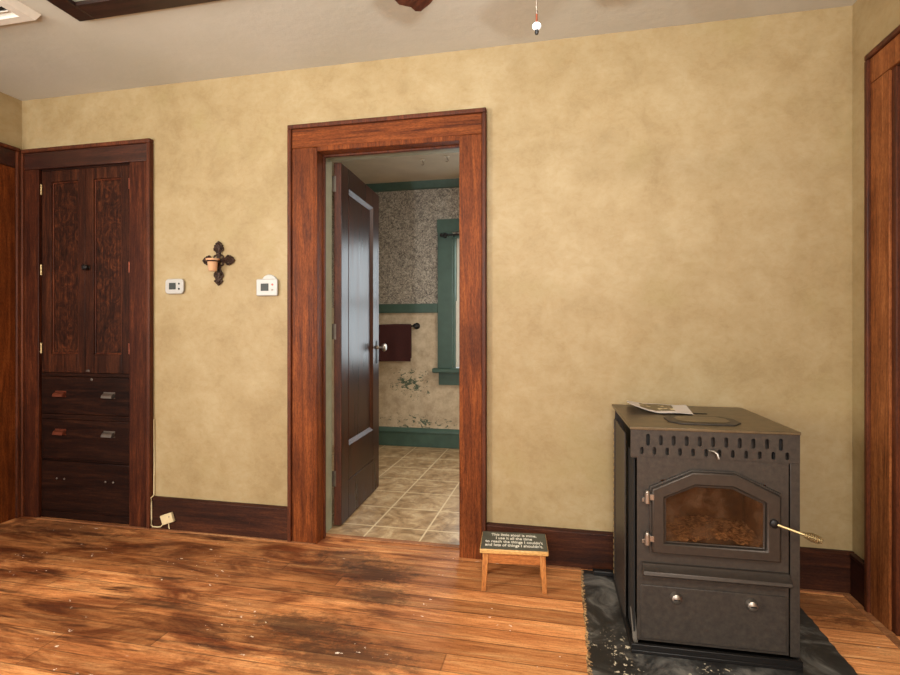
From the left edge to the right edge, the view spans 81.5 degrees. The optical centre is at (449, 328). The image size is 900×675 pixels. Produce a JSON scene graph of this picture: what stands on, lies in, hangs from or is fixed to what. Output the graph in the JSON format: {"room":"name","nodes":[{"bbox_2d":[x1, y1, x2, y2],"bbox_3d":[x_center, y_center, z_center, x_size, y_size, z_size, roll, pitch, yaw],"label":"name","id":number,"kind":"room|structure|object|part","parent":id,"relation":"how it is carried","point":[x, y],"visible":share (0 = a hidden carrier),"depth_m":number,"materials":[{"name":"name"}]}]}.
{"room":"living room","nodes":[
{"label":"living room","id":0,"kind":"room"},
{"bbox_2d":[0,92,21,153],"bbox_3d":[-3.150,-0.125,0.572,0.140,2.450,5.184,0,0,12],"label":"wall","id":1,"kind":"structure","parent":0,"point":[10,107],"depth_m":3.03,"materials":[{"name":"beige paint"}]},
{"bbox_2d":[0,142,19,522],"bbox_3d":[-2.639,0.022,2.527,0.032,2.155,1.082,0,0,12],"label":"trim","id":2,"kind":"structure","parent":1,"relation":"attached to","point":[9,155],"depth_m":3.00,"materials":[{"name":"brown wood"}]},
{"bbox_2d":[332,192,333,445],"bbox_3d":[-1.342,-0.135,4.056,0.100,2.470,2.040,0,0,12],"label":"wall","id":3,"kind":"structure","parent":0,"point":[332,192],"depth_m":4.91,"materials":[{"name":"paint"}]},
{"bbox_2d":[332,152,458,183],"bbox_3d":[0.383,-1.420,3.708,3.620,0.100,2.190,0,0,12],"label":"ceiling","id":4,"kind":"structure","parent":0,"point":[435,167],"depth_m":4.46,"materials":[{"name":"paint"}]},
{"bbox_2d":[375,187,458,428],"bbox_3d":[0.609,-0.135,4.749,3.620,2.470,0.140,0,0,12],"label":"wall","id":5,"kind":"structure","parent":0,"point":[411,395],"depth_m":4.88,"materials":[{"name":"paper"}]},
{"bbox_2d":[366,178,458,191],"bbox_3d":[0.589,-1.335,4.658,3.420,0.070,0.045,0,0,12],"label":"crown molding","id":6,"kind":"structure","parent":5,"relation":"attached to","point":[442,183],"depth_m":4.85,"materials":[{"name":"green paint"}]},
{"bbox_2d":[411,323,419,328],"bbox_3d":[-0.617,-0.028,4.902,0.676,0.060,0.078,0,0,12],"label":"towel bar","id":7,"kind":"object","parent":5,"relation":"attached to","point":[415,325],"visible":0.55,"depth_m":4.82,"materials":[{"name":"black metal"}]},
{"bbox_2d":[379,324,411,360],"bbox_3d":[-0.618,0.130,4.881,0.528,0.353,0.038,0,0,12],"label":"towel","id":8,"kind":"object","parent":7,"relation":"hanging from","point":[397,338],"visible":0.6,"depth_m":4.84,"materials":[{"name":"red fabric"}]},
{"bbox_2d":[379,218,458,384],"bbox_3d":[0.601,-0.247,4.712,3.420,1.525,0.215,0,0,12],"label":"window","id":9,"kind":"structure","parent":5,"relation":"in","point":[448,248],"depth_m":4.80,"materials":[{"name":"green paint"}]},
{"bbox_3d":[0.440,0.380,4.701,1.210,0.040,0.125,0,0,12],"label":"sill","id":10,"kind":"part","parent":9,"relation":"part of","materials":[{"name":"green paint"}]},
{"bbox_2d":[440,233,458,237],"bbox_3d":[0.412,-0.855,4.661,1.027,0.040,0.070,0,0,12],"label":"curtain rod","id":11,"kind":"object","parent":9,"relation":"attached to","point":[444,235],"visible":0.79,"depth_m":4.74,"materials":[{"name":"black metal"}]},
{"bbox_3d":[0.456,0.049,4.778,0.814,0.618,0.032,0,0,12],"label":"sash","id":12,"kind":"part","parent":9,"relation":"part of","materials":[{"name":"white paint"}]},
{"bbox_3d":[0.464,-0.538,4.812,0.814,0.617,0.032,0,0,12],"label":"sash","id":13,"kind":"part","parent":9,"relation":"part of","materials":[{"name":"white paint"}]},
{"bbox_2d":[379,426,458,448],"bbox_3d":[0.591,1.010,4.666,3.420,0.175,0.030,0,0,12],"label":"baseboard","id":14,"kind":"structure","parent":5,"relation":"attached to","point":[390,436],"depth_m":4.85,"materials":[{"name":"green paint"}]},
{"bbox_2d":[0,0,856,100],"bbox_3d":[-0.981,-1.400,0.076,4.510,0.100,5.334,0,0,12],"label":"ceiling","id":15,"kind":"structure","parent":0,"point":[54,54],"depth_m":2.38,"materials":[{"name":"beige paint"}]},
{"bbox_2d":[0,0,40,25],"bbox_3d":[-2.000,-1.334,2.103,0.420,0.032,0.375,0,0,12],"label":"ceiling vent","id":16,"kind":"object","parent":15,"relation":"in","point":[11,11],"visible":1,"depth_m":2.20,"materials":[{"name":"white paint"}]},
{"bbox_2d":[47,0,219,21],"bbox_3d":[-1.278,-1.349,1.697,0.868,0.042,0.960,0,0,12],"label":"ceiling hatch","id":17,"kind":"object","parent":15,"relation":"attached to","point":[81,10],"visible":1,"depth_m":2.15,"materials":[{"name":"brown wood"}]},
{"bbox_2d":[395,0,540,34],"bbox_3d":[0.154,-0.990,1.064,1.134,0.721,1.124,0,0,12],"label":"ceiling fan","id":18,"kind":"object","parent":15,"relation":"hanging from","point":[416,5],"visible":1,"depth_m":1.58,"materials":[{"name":"brown metal"}]},
{"bbox_3d":[-0.057,-1.000,1.436,0.144,0.006,0.394,13,-6,-30],"label":"blade","id":19,"kind":"part","parent":18,"relation":"part of","materials":[{"name":"brown wood"}]},
{"bbox_2d":[22,6,851,550],"bbox_3d":[-0.409,-0.175,2.720,4.510,2.550,0.176,0,0,12],"label":"wall","id":20,"kind":"structure","parent":0,"point":[669,209],"depth_m":2.42,"materials":[{"name":"beige paint"}]},
{"bbox_2d":[160,512,174,528],"bbox_3d":[-1.541,1.044,2.846,0.085,0.093,0.021,0,0,12],"label":"jack","id":21,"kind":"object","parent":20,"relation":"attached to","point":[167,518],"visible":1,"depth_m":2.84,"materials":[{"name":"beige plastic"}]},
{"bbox_2d":[165,279,183,293],"bbox_3d":[-1.504,-0.233,2.856,0.114,0.082,0.022,0,0,12],"label":"thermostat","id":22,"kind":"object","parent":20,"relation":"attached to","point":[172,286],"visible":1,"depth_m":2.85,"materials":[{"name":"white plastic"}]},
{"bbox_2d":[202,241,234,285],"bbox_3d":[-1.249,-0.352,2.765,0.195,0.239,0.087,0,0,12],"label":"wall cross","id":23,"kind":"object","parent":20,"relation":"attached to","point":[228,258],"visible":0.93,"depth_m":2.79,"materials":[{"name":"metal"}]},
{"bbox_3d":[-1.295,-0.368,2.812,0.086,0.058,0.016,0,0,12],"label":"arm","id":24,"kind":"part","parent":23,"relation":"part of","materials":[{"name":"metal"}]},
{"bbox_2d":[205,258,219,270],"bbox_3d":[-1.254,-0.339,2.758,0.070,0.065,0.070,0,0,12],"label":"cup","id":25,"kind":"object","parent":23,"relation":"attached to","point":[212,265],"visible":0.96,"depth_m":2.74,"materials":[{"name":"orange ceramic"}]},
{"bbox_3d":[-1.242,-0.294,2.800,0.062,0.124,0.015,0,0,12],"label":"arm","id":26,"kind":"part","parent":23,"relation":"part of","materials":[{"name":"metal"}]},
{"bbox_3d":[-1.242,-0.426,2.800,0.064,0.092,0.015,0,0,12],"label":"arm","id":27,"kind":"part","parent":23,"relation":"part of","materials":[{"name":"metal"}]},
{"bbox_3d":[-1.188,-0.368,2.789,0.086,0.058,0.016,0,0,12],"label":"arm","id":28,"kind":"part","parent":23,"relation":"part of","materials":[{"name":"metal"}]},
{"bbox_2d":[152,496,286,539],"bbox_3d":[-1.241,1.012,2.798,0.828,0.175,0.024,0,0,12],"label":"baseboard","id":29,"kind":"structure","parent":20,"relation":"attached to","point":[194,515],"depth_m":2.79,"materials":[{"name":"brown wood"}]},
{"bbox_2d":[256,275,277,295],"bbox_3d":[-0.958,-0.230,2.738,0.122,0.112,0.022,0,0,12],"label":"thermostat","id":30,"kind":"object","parent":20,"relation":"attached to","point":[267,286],"visible":1,"depth_m":2.73,"materials":[{"name":"white plastic"}]},
{"bbox_3d":[-0.948,-0.238,2.742,0.096,0.096,0.009,0,0,12],"label":"wall plate","id":31,"kind":"part","parent":30,"relation":"part of","materials":[{"name":"white plastic"}]},
{"bbox_2d":[332,163,386,524],"bbox_3d":[-0.568,0.083,3.245,0.180,2.010,0.744,0,0,9],"label":"door","id":32,"kind":"structure","parent":20,"relation":"in","point":[355,328],"depth_m":3.15,"materials":[{"name":"brown wood"}]},
{"bbox_3d":[-0.570,-0.068,3.242,0.016,1.475,0.470,0,0,9],"label":"panel","id":33,"kind":"part","parent":32,"relation":"part of","materials":[{"name":"brown wood"}]},
{"bbox_3d":[-0.569,0.083,3.242,0.042,2.010,0.470,0,0,9],"label":"rail","id":34,"kind":"part","parent":32,"relation":"part of","materials":[{"name":"brown wood"}]},
{"bbox_3d":[-0.569,-0.068,3.242,0.046,1.475,0.470,0,0,9],"label":"panel moulding","id":35,"kind":"part","parent":32,"relation":"part of","materials":[{"name":"brown wood"}]},
{"bbox_3d":[-0.498,0.158,3.558,0.004,0.155,0.037,0,0,9],"label":"lock plate","id":36,"kind":"part","parent":32,"relation":"part of","materials":[{"name":"silver metal"}]},
{"bbox_3d":[-0.464,0.125,3.551,0.067,0.054,0.054,0,0,9],"label":"knob","id":37,"kind":"part","parent":32,"relation":"part of","materials":[{"name":"silver metal"}]},
{"bbox_2d":[287,107,486,558],"bbox_3d":[-0.332,0.024,2.597,1.035,2.152,0.032,0,0,12],"label":"doorway","id":38,"kind":"structure","parent":20,"relation":"in","point":[470,124],"depth_m":2.57,"materials":[{"name":"brown wood"}]},
{"bbox_2d":[314,135,459,543],"bbox_3d":[-0.302,0.078,2.698,0.792,2.044,0.214,0,0,12],"label":"door frame","id":39,"kind":"structure","parent":20,"relation":"attached to","point":[324,156],"depth_m":2.71,"materials":[{"name":"brown wood"}]},
{"bbox_2d":[326,533,458,548],"bbox_3d":[-0.288,1.097,2.697,0.795,0.007,0.038,0,0,12],"label":"trim","id":40,"kind":"structure","parent":20,"relation":"attached to","point":[419,543],"depth_m":2.69,"materials":[{"name":"brown wood"}]},
{"bbox_2d":[35,517,899,648],"bbox_3d":[-0.422,1.098,2.377,4.150,0.004,0.468,0,0,12],"label":"trim","id":41,"kind":"structure","parent":20,"relation":"attached to","point":[869,616],"depth_m":2.39,"materials":[{"name":"brown wood"}]},
{"bbox_2d":[486,522,853,593],"bbox_3d":[0.926,1.012,2.329,1.536,0.175,0.024,0,0,12],"label":"baseboard","id":42,"kind":"structure","parent":20,"relation":"attached to","point":[821,569],"depth_m":2.37,"materials":[{"name":"brown wood"}]},
{"bbox_2d":[0,445,899,674],"bbox_3d":[-0.683,1.139,1.171,4.630,0.083,7.600,0,0,12],"label":"floor","id":43,"kind":"structure","parent":0,"point":[76,598],"depth_m":2.09,"materials":[{"name":"brown wood"}]},
{"bbox_2d":[20,138,153,527],"bbox_3d":[-2.041,0.025,3.167,0.891,2.150,0.441,0,0,12],"label":"tall cabinet","id":44,"kind":"object","parent":43,"relation":"on","point":[84,269],"depth_m":2.99,"materials":[{"name":"brown wood"}]},
{"bbox_3d":[-2.258,0.596,3.014,0.076,0.036,0.024,0,0,12],"label":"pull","id":45,"kind":"part","parent":44,"relation":"part of","materials":[{"name":"orange metal"}]},
{"bbox_3d":[-2.258,0.376,3.014,0.076,0.036,0.024,0,0,12],"label":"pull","id":46,"kind":"part","parent":44,"relation":"part of","materials":[{"name":"orange metal"}]},
{"bbox_3d":[-2.236,-0.334,3.035,0.303,1.172,0.026,0,0,12],"label":"door","id":47,"kind":"part","parent":44,"relation":"part of","materials":[{"name":"brown wood"}]},
{"bbox_3d":[-2.226,-0.355,3.037,0.197,1.008,0.006,0,0,12],"label":"panel","id":48,"kind":"part","parent":44,"relation":"part of","materials":[{"name":"brown wood"}]},
{"bbox_3d":[-2.072,-0.350,2.967,0.036,0.036,0.037,0,0,12],"label":"knob","id":49,"kind":"part","parent":44,"relation":"part of","materials":[{"name":"black metal"}]},
{"bbox_3d":[-2.087,0.911,3.001,0.606,0.290,0.022,0,0,12],"label":"drawer","id":50,"kind":"part","parent":44,"relation":"part of","materials":[{"name":"brown wood"}]},
{"bbox_3d":[-2.087,0.639,3.001,0.606,0.230,0.022,0,0,12],"label":"drawer","id":51,"kind":"part","parent":44,"relation":"part of","materials":[{"name":"brown wood"}]},
{"bbox_3d":[-2.087,0.384,3.001,0.606,0.216,0.022,0,0,12],"label":"drawer","id":52,"kind":"part","parent":44,"relation":"part of","materials":[{"name":"brown wood"}]},
{"bbox_3d":[-1.938,-0.334,2.970,0.303,1.172,0.026,0,0,12],"label":"door","id":53,"kind":"part","parent":44,"relation":"part of","materials":[{"name":"brown wood"}]},
{"bbox_3d":[-1.930,0.596,2.943,0.076,0.036,0.024,0,0,12],"label":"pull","id":54,"kind":"part","parent":44,"relation":"part of","materials":[{"name":"silver metal"}]},
{"bbox_3d":[-1.930,0.376,2.943,0.076,0.036,0.024,0,0,12],"label":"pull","id":55,"kind":"part","parent":44,"relation":"part of","materials":[{"name":"silver metal"}]},
{"bbox_3d":[-1.938,-0.355,2.974,0.197,1.008,0.006,0,0,12],"label":"panel","id":56,"kind":"part","parent":44,"relation":"part of","materials":[{"name":"brown wood"}]},
{"bbox_2d":[151,419,161,527],"bbox_3d":[-1.603,0.795,2.871,0.086,0.590,0.029,0,0,12],"label":"wire","id":57,"kind":"object","parent":44,"relation":"attached to","point":[154,419],"visible":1,"depth_m":2.89,"materials":[{"name":"beige plastic"}]},
{"bbox_2d":[480,531,548,594],"bbox_3d":[0.277,1.008,2.261,0.284,0.184,0.192,0,0,7],"label":"step stool","id":58,"kind":"object","parent":43,"relation":"on","point":[496,547],"visible":1,"depth_m":2.19,"materials":[{"name":"brown wood"}]},
{"bbox_3d":[0.148,1.020,2.205,0.031,0.161,0.030,0,0,7],"label":"leg","id":59,"kind":"part","parent":58,"relation":"part of","materials":[{"name":"brown wood"}]},
{"bbox_3d":[0.277,0.928,2.261,0.284,0.019,0.192,0,0,7],"label":"seat","id":60,"kind":"part","parent":58,"relation":"part of","materials":[{"name":"brown wood"}]},
{"bbox_3d":[0.389,1.020,2.176,0.031,0.161,0.030,0,0,7],"label":"leg","id":61,"kind":"part","parent":58,"relation":"part of","materials":[{"name":"brown wood"}]},
{"bbox_2d":[581,569,857,674],"bbox_3d":[0.887,1.097,1.752,0.845,0.005,1.103,0,0,12],"label":"hearth pad","id":62,"kind":"object","parent":43,"relation":"on","point":[606,639],"visible":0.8,"depth_m":1.76,"materials":[{"name":"black stone"}]},
{"bbox_2d":[593,568,612,576],"bbox_3d":[0.711,1.084,2.317,0.150,0.022,0.028,0,0,11],"label":"metal bar","id":63,"kind":"object","parent":62,"relation":"on","point":[598,572],"visible":0.56,"depth_m":2.31,"materials":[{"name":"black metal"}]},
{"bbox_2d":[612,404,823,671],"bbox_3d":[0.934,0.711,1.961,0.569,0.769,0.616,0,0,11],"label":"stove","id":64,"kind":"object","parent":62,"relation":"on","point":[706,534],"visible":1,"depth_m":1.75,"materials":[{"name":"black metal"}]},
{"bbox_3d":[0.974,0.705,2.254,0.502,0.720,0.005,0,0,11],"label":"panel","id":65,"kind":"part","parent":64,"relation":"part of","materials":[{"name":"black metal"}]},
{"bbox_3d":[0.674,0.724,2.069,0.005,0.682,0.296,0,0,11],"label":"panel","id":66,"kind":"part","parent":64,"relation":"part of","materials":[{"name":"grey metal"}]},
{"bbox_3d":[0.649,0.750,1.868,0.005,0.630,0.128,0,0,11],"label":"post","id":67,"kind":"part","parent":64,"relation":"part of","materials":[{"name":"black metal"}]},
{"bbox_2d":[627,401,692,413],"bbox_3d":[0.857,0.309,2.152,0.240,0.037,0.244,0,0,18],"label":"leaflet","id":68,"kind":"object","parent":64,"relation":"on","point":[658,408],"visible":1,"depth_m":2.14,"materials":[{"name":"paper"}]},
{"bbox_2d":[639,403,674,410],"bbox_3d":[0.857,0.320,2.168,0.130,0.014,0.180,0,0,18],"label":"picture","id":69,"kind":"object","parent":68,"relation":"attached to","point":[654,407],"depth_m":2.16},
{"bbox_3d":[0.908,0.331,1.888,0.240,0.005,0.173,0,0,11],"label":"lid","id":70,"kind":"part","parent":64,"relation":"part of","materials":[{"name":"grey metal"}]},
{"bbox_3d":[0.925,0.338,1.999,0.528,0.010,0.545,0,0,11],"label":"panel","id":71,"kind":"part","parent":64,"relation":"part of","materials":[{"name":"metal"}]},
{"bbox_3d":[0.871,0.746,1.744,0.469,0.631,0.008,0,0,11],"label":"plate","id":72,"kind":"part","parent":64,"relation":"part of","materials":[{"name":"grey metal"}]},
{"bbox_3d":[0.871,0.961,1.737,0.451,0.181,0.005,0,0,11],"label":"ash door","id":73,"kind":"part","parent":64,"relation":"part of","materials":[{"name":"grey metal"}]},
{"bbox_3d":[0.875,0.620,1.732,0.303,0.192,0.003,0,0,11],"label":"glass","id":74,"kind":"part","parent":64,"relation":"part of","materials":[{"name":"glass"}]},
{"bbox_3d":[0.871,0.414,1.721,0.010,0.028,0.035,0,0,-38],"label":"damper lever","id":75,"kind":"part","parent":64,"relation":"part of","materials":[{"name":"silver metal"}]},
{"bbox_3d":[0.874,0.614,1.725,0.394,0.278,0.020,0,0,11],"label":"door","id":76,"kind":"part","parent":64,"relation":"part of","materials":[{"name":"black metal"}]},
{"bbox_3d":[1.043,0.627,1.677,0.028,0.028,0.012,0,0,11],"label":"handle","id":77,"kind":"part","parent":64,"relation":"part of","materials":[{"name":"black metal"}]},
{"bbox_3d":[1.079,0.636,1.657,0.079,0.027,0.009,0,0,31],"label":"handle rod","id":78,"kind":"part","parent":64,"relation":"part of","materials":[{"name":"gold metal"}]},
{"bbox_3d":[1.166,0.750,1.934,0.029,0.630,0.492,0,0,11],"label":"panel","id":79,"kind":"part","parent":64,"relation":"part of","materials":[{"name":"grey metal"}]},
{"bbox_2d":[852,0,899,559],"bbox_3d":[1.199,-0.125,-0.370,0.140,2.450,5.184,0,0,12],"label":"wall","id":80,"kind":"structure","parent":0,"point":[872,20],"depth_m":2.13,"materials":[{"name":"beige paint"}]},
{"bbox_2d":[850,553,863,606],"bbox_3d":[1.649,1.012,2.096,0.023,0.175,0.125,0,0,12],"label":"baseboard","id":81,"kind":"structure","parent":80,"relation":"attached to","point":[857,563],"depth_m":2.11,"materials":[{"name":"brown wood"}]},
{"bbox_2d":[864,25,899,630],"bbox_3d":[1.516,0.018,1.501,0.032,2.165,1.095,0,0,12],"label":"trim","id":82,"kind":"structure","parent":80,"relation":"attached to","point":[879,62],"depth_m":1.96,"materials":[{"name":"brown wood"}]},
{"bbox_2d":[891,63,899,635],"bbox_3d":[1.593,0.062,1.479,0.152,2.075,0.845,0,0,12],"label":"door","id":83,"kind":"structure","parent":80,"relation":"in","point":[895,70],"depth_m":1.87,"materials":[{"name":"brown wood"}]}
]}

